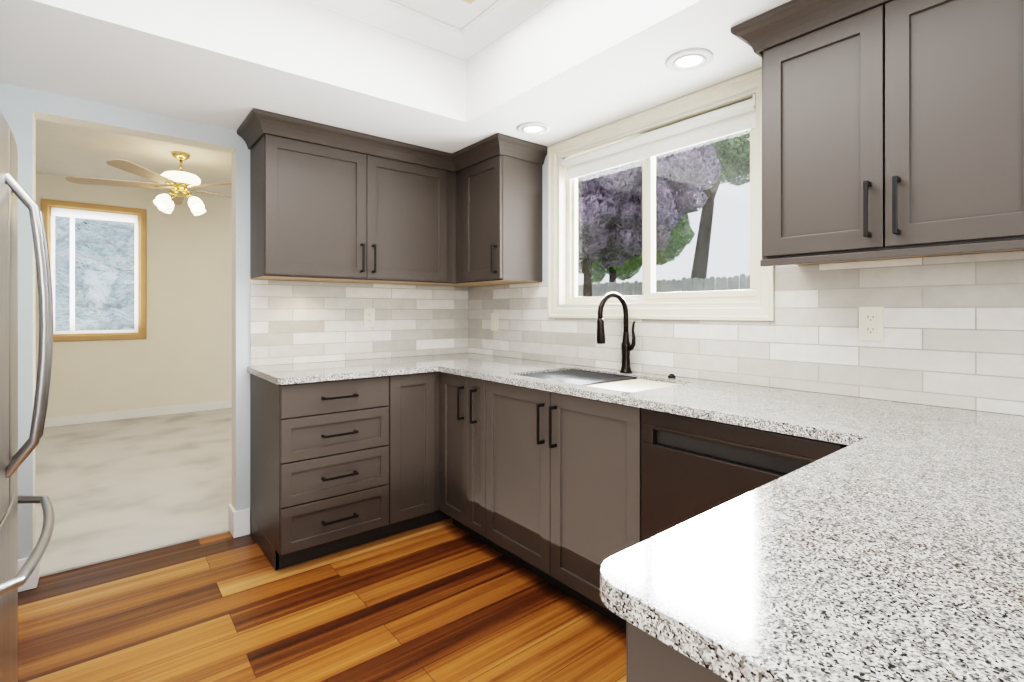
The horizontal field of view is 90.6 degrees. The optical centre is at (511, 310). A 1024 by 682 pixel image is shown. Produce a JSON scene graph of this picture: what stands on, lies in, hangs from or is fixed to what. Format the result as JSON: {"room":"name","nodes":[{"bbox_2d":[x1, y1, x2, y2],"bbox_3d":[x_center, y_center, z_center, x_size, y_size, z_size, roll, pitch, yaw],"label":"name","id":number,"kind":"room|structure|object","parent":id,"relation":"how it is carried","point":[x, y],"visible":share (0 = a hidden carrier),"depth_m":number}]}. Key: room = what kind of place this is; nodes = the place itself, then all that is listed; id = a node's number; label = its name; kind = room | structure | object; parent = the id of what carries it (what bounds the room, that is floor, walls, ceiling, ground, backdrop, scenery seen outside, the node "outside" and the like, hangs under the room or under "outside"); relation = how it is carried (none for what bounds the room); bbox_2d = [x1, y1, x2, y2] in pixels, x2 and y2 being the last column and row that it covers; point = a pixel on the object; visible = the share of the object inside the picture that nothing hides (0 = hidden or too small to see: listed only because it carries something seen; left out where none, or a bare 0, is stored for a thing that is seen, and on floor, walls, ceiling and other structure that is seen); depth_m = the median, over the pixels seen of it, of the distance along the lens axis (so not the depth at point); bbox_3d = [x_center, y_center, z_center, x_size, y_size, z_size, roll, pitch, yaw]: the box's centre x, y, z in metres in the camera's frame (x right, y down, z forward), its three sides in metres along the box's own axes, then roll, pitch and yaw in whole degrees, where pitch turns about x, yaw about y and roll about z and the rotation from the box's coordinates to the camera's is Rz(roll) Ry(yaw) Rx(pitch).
{"room":"kitchen","nodes":[
{"label":"kitchen","id":0,"kind":"room"},
{"bbox_2d":[36,408,231,576],"bbox_3d":[-2.978,1.240,4.188,5.460,0.072,3.950,0,0,-39],"label":"floor","id":1,"kind":"structure","parent":0,"point":[114,489],"depth_m":3.51},
{"bbox_2d":[0,83,457,558],"bbox_3d":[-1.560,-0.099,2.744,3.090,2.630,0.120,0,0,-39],"label":"wall","id":2,"kind":"structure","parent":0,"point":[192,347],"depth_m":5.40},
{"bbox_2d":[18,557,39,591],"bbox_3d":[-2.405,1.146,1.975,0.808,0.140,0.016,0,0,-39],"label":"baseboard","id":3,"kind":"structure","parent":2,"relation":"attached to","point":[32,582],"depth_m":2.21},
{"bbox_2d":[41,199,146,341],"bbox_3d":[-4.540,-0.419,5.530,0.884,1.474,0.139,0,0,-39],"label":"window","id":4,"kind":"structure","parent":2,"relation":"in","point":[51,210],"depth_m":5.51},
{"bbox_2d":[44,400,231,427],"bbox_3d":[-4.217,1.156,5.718,5.459,0.095,0.011,0,0,-39],"label":"baseboard","id":5,"kind":"structure","parent":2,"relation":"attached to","point":[137,413],"depth_m":5.69},
{"bbox_2d":[228,504,249,531],"bbox_3d":[-0.604,1.146,3.603,2.502,0.140,0.014,0,0,-39],"label":"baseboard","id":6,"kind":"structure","parent":2,"relation":"attached to","point":[239,523],"depth_m":2.74},
{"bbox_2d":[245,112,460,286],"bbox_3d":[-0.889,-0.574,2.999,1.135,0.798,0.323,0,0,-39],"label":"upper cabinet","id":7,"kind":"object","parent":2,"relation":"attached to","point":[328,203],"depth_m":2.78},
{"bbox_2d":[250,279,467,365],"bbox_3d":[-0.874,0.064,3.214,1.428,0.474,0.008,0,0,-39],"label":"tile backsplash","id":8,"kind":"structure","parent":2,"relation":"attached to","point":[292,322],"depth_m":3.11},
{"bbox_2d":[364,308,374,326],"bbox_3d":[-0.897,0.041,3.184,0.072,0.117,0.008,0,0,-39],"label":"outlet","id":9,"kind":"object","parent":8,"relation":"attached to","point":[369,317],"visible":1,"depth_m":3.18},
{"bbox_2d":[18,517,625,681],"bbox_3d":[0.180,1.246,0.601,3.100,0.060,5.600,0,0,-39],"label":"floor","id":10,"kind":"structure","parent":0,"point":[446,600],"depth_m":2.00},
{"bbox_2d":[0,111,54,681],"bbox_3d":[-1.594,0.360,1.089,0.904,1.688,0.920,0,0,-39],"label":"refrigerator","id":11,"kind":"object","parent":10,"relation":"on","point":[12,456],"visible":1,"depth_m":1.31},
{"bbox_2d":[250,373,393,569],"bbox_3d":[-1.033,0.774,2.699,0.533,0.880,0.608,0,0,-39],"label":"base cabinet","id":12,"kind":"object","parent":10,"relation":"on","point":[338,465],"depth_m":2.47},
{"bbox_2d":[394,371,437,534],"bbox_3d":[-0.722,0.774,2.951,0.267,0.880,0.608,0,0,-39],"label":"base cabinet","id":13,"kind":"object","parent":10,"relation":"on","point":[416,394],"depth_m":2.74},
{"bbox_2d":[438,372,450,520],"bbox_3d":[-0.370,0.774,3.235,0.638,0.880,0.608,0,0,-39],"label":"base cabinet","id":14,"kind":"object","parent":10,"relation":"on","point":[441,516],"depth_m":2.84},
{"bbox_2d":[440,372,848,628],"bbox_3d":[0.466,0.774,2.196,0.646,0.881,2.092,0,0,-39],"label":"base cabinet","id":15,"kind":"object","parent":10,"relation":"on","point":[544,485],"visible":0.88,"depth_m":2.15},
{"bbox_2d":[247,357,434,384],"bbox_3d":[-0.928,0.317,2.767,0.814,0.030,0.634,0,0,-39],"label":"countertop","id":16,"kind":"structure","parent":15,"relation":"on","point":[281,374],"depth_m":2.65},
{"bbox_2d":[408,353,494,360],"bbox_3d":[-0.359,0.317,3.212,0.390,0.030,0.658,0,0,-39],"label":"countertop","id":17,"kind":"structure","parent":15,"relation":"on","point":[458,356],"depth_m":3.29},
{"bbox_2d":[419,356,1023,448],"bbox_3d":[0.494,0.317,2.166,0.640,0.030,3.358,0,0,-39],"label":"countertop","id":18,"kind":"structure","parent":15,"relation":"on","point":[813,415],"depth_m":1.71},
{"bbox_2d":[520,369,679,391],"bbox_3d":[0.376,0.431,2.303,0.467,0.244,0.772,0,0,-39],"label":"sink","id":19,"kind":"object","parent":18,"relation":"in","point":[602,380],"visible":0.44,"depth_m":2.30},
{"bbox_2d":[597,292,675,377],"bbox_3d":[0.569,0.105,2.342,0.234,0.392,0.302,0,0,-39],"label":"faucet","id":20,"kind":"object","parent":18,"relation":"on","point":[627,347],"visible":1,"depth_m":2.46},
{"bbox_2d":[600,425,1023,681],"bbox_3d":[0.691,0.317,0.626,0.990,0.030,0.716,0,0,-39],"label":"countertop","id":21,"kind":"structure","parent":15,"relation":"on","point":[887,545],"depth_m":0.58},
{"bbox_2d":[875,403,1023,444],"bbox_3d":[1.320,0.317,1.137,0.390,0.030,0.720,0,0,-39],"label":"countertop","id":22,"kind":"structure","parent":15,"relation":"on","point":[1004,427],"depth_m":1.38},
{"bbox_2d":[626,621,728,681],"bbox_3d":[0.701,0.774,0.636,0.965,0.880,0.660,0,0,-39],"label":"base cabinet","id":23,"kind":"object","parent":10,"relation":"on","point":[649,658],"depth_m":0.52},
{"bbox_2d":[641,409,847,541],"bbox_3d":[0.867,0.775,1.698,0.592,0.878,0.613,0,0,-39],"label":"dishwasher","id":24,"kind":"object","parent":10,"relation":"on","point":[692,467],"visible":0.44,"depth_m":1.57},
{"bbox_2d":[0,0,790,197],"bbox_3d":[-1.255,-1.224,2.057,5.700,0.500,9.670,0,0,-39],"label":"ceiling","id":25,"kind":"structure","parent":0,"point":[564,70],"depth_m":2.18},
{"bbox_2d":[65,151,231,215],"bbox_3d":[-3.014,-1.148,4.603,1.589,0.530,1.524,0,0,-39],"label":"ceiling fan","id":26,"kind":"object","parent":25,"relation":"hanging from","point":[181,181],"visible":1,"depth_m":4.42},
{"bbox_2d":[304,0,553,60],"bbox_3d":[-0.165,-1.336,0.821,2.138,0.094,2.873,0,0,-39],"label":"ceiling","id":27,"kind":"structure","parent":25,"relation":"attached to","point":[495,21],"depth_m":2.34},
{"bbox_2d":[462,0,475,3],"bbox_3d":[-0.240,-1.346,1.507,0.926,0.074,0.938,0,0,-39],"label":"ceiling fixture","id":28,"kind":"object","parent":25,"relation":"attached to","point":[470,1],"visible":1,"depth_m":2.14},
{"bbox_2d":[517,122,549,134],"bbox_3d":[0.113,-0.968,2.695,0.176,0.011,0.176,0,0,-39],"label":"recessed light","id":29,"kind":"object","parent":25,"relation":"in","point":[532,128],"visible":1,"depth_m":2.68},
{"bbox_2d":[665,48,712,71],"bbox_3d":[0.686,-0.968,1.962,0.176,0.011,0.176,0,0,-39],"label":"recessed light","id":30,"kind":"object","parent":25,"relation":"in","point":[689,59],"visible":1,"depth_m":1.95},
{"bbox_2d":[468,251,1023,415],"bbox_3d":[0.740,0.064,2.365,0.008,0.474,3.358,0,0,-39],"label":"tile backsplash","id":31,"kind":"structure","parent":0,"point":[953,331],"depth_m":1.81},
{"bbox_2d":[491,313,497,330],"bbox_3d":[-0.119,0.074,3.411,0.010,0.117,0.072,0,0,-39],"label":"rocker light switch","id":32,"kind":"object","parent":31,"relation":"attached to","point":[494,321],"visible":1,"depth_m":3.40},
{"bbox_2d":[859,307,883,340],"bbox_3d":[1.233,0.044,1.740,0.009,0.117,0.072,0,0,-39],"label":"outlet","id":33,"kind":"object","parent":31,"relation":"attached to","point":[871,323],"visible":1,"depth_m":1.74},
{"bbox_2d":[475,88,1023,320],"bbox_3d":[1.475,-0.099,1.584,0.150,2.630,5.740,0,0,-39],"label":"wall","id":34,"kind":"structure","parent":0,"point":[544,167],"depth_m":3.03},
{"bbox_2d":[453,136,544,286],"bbox_3d":[-0.078,-0.574,3.124,0.323,0.798,0.433,0,0,-39],"label":"upper cabinet","id":35,"kind":"object","parent":34,"relation":"attached to","point":[497,182],"depth_m":2.98},
{"bbox_2d":[547,68,774,320],"bbox_3d":[0.683,-0.466,2.545,0.173,1.010,1.296,0,0,-39],"label":"kitchen window","id":36,"kind":"structure","parent":34,"relation":"in","point":[562,238],"depth_m":2.50},
{"bbox_2d":[560,94,755,179],"bbox_3d":[0.657,-0.827,2.523,0.052,0.122,1.131,0,0,-39],"label":"window blind","id":37,"kind":"object","parent":36,"relation":"attached to","point":[725,121],"visible":0.85,"depth_m":2.42},
{"bbox_2d":[730,0,1023,265],"bbox_3d":[1.262,-0.563,1.416,0.390,0.820,1.146,0,0,-39],"label":"upper cabinet","id":38,"kind":"object","parent":34,"relation":"attached to","point":[892,129],"visible":1,"depth_m":1.44},
{"label":"outside","id":39,"kind":"structure","parent":0,"visible":0},
{"bbox_3d":[6.632,1.616,18.940,90.000,0.100,65.000,0,0,-39],"label":"ground","id":40,"kind":"structure","parent":39,"visible":0},
{"bbox_2d":[55,216,133,330],"bbox_3d":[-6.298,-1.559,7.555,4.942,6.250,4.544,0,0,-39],"label":"window pane","id":41,"kind":"object","parent":40,"relation":"on","point":[111,265],"depth_m":6.70},
{"bbox_2d":[578,274,749,296],"bbox_3d":[1.640,0.366,15.622,0.087,2.400,28.120,0,0,-39],"label":"fence","id":42,"kind":"object","parent":40,"relation":"on","point":[677,288],"depth_m":12.53},
{"bbox_2d":[578,130,749,296],"bbox_3d":[5.181,-4.805,16.619,17.014,12.791,21.370,0,0,-39],"label":"trees","id":43,"kind":"object","parent":40,"relation":"on","point":[687,195],"depth_m":10.48}
]}

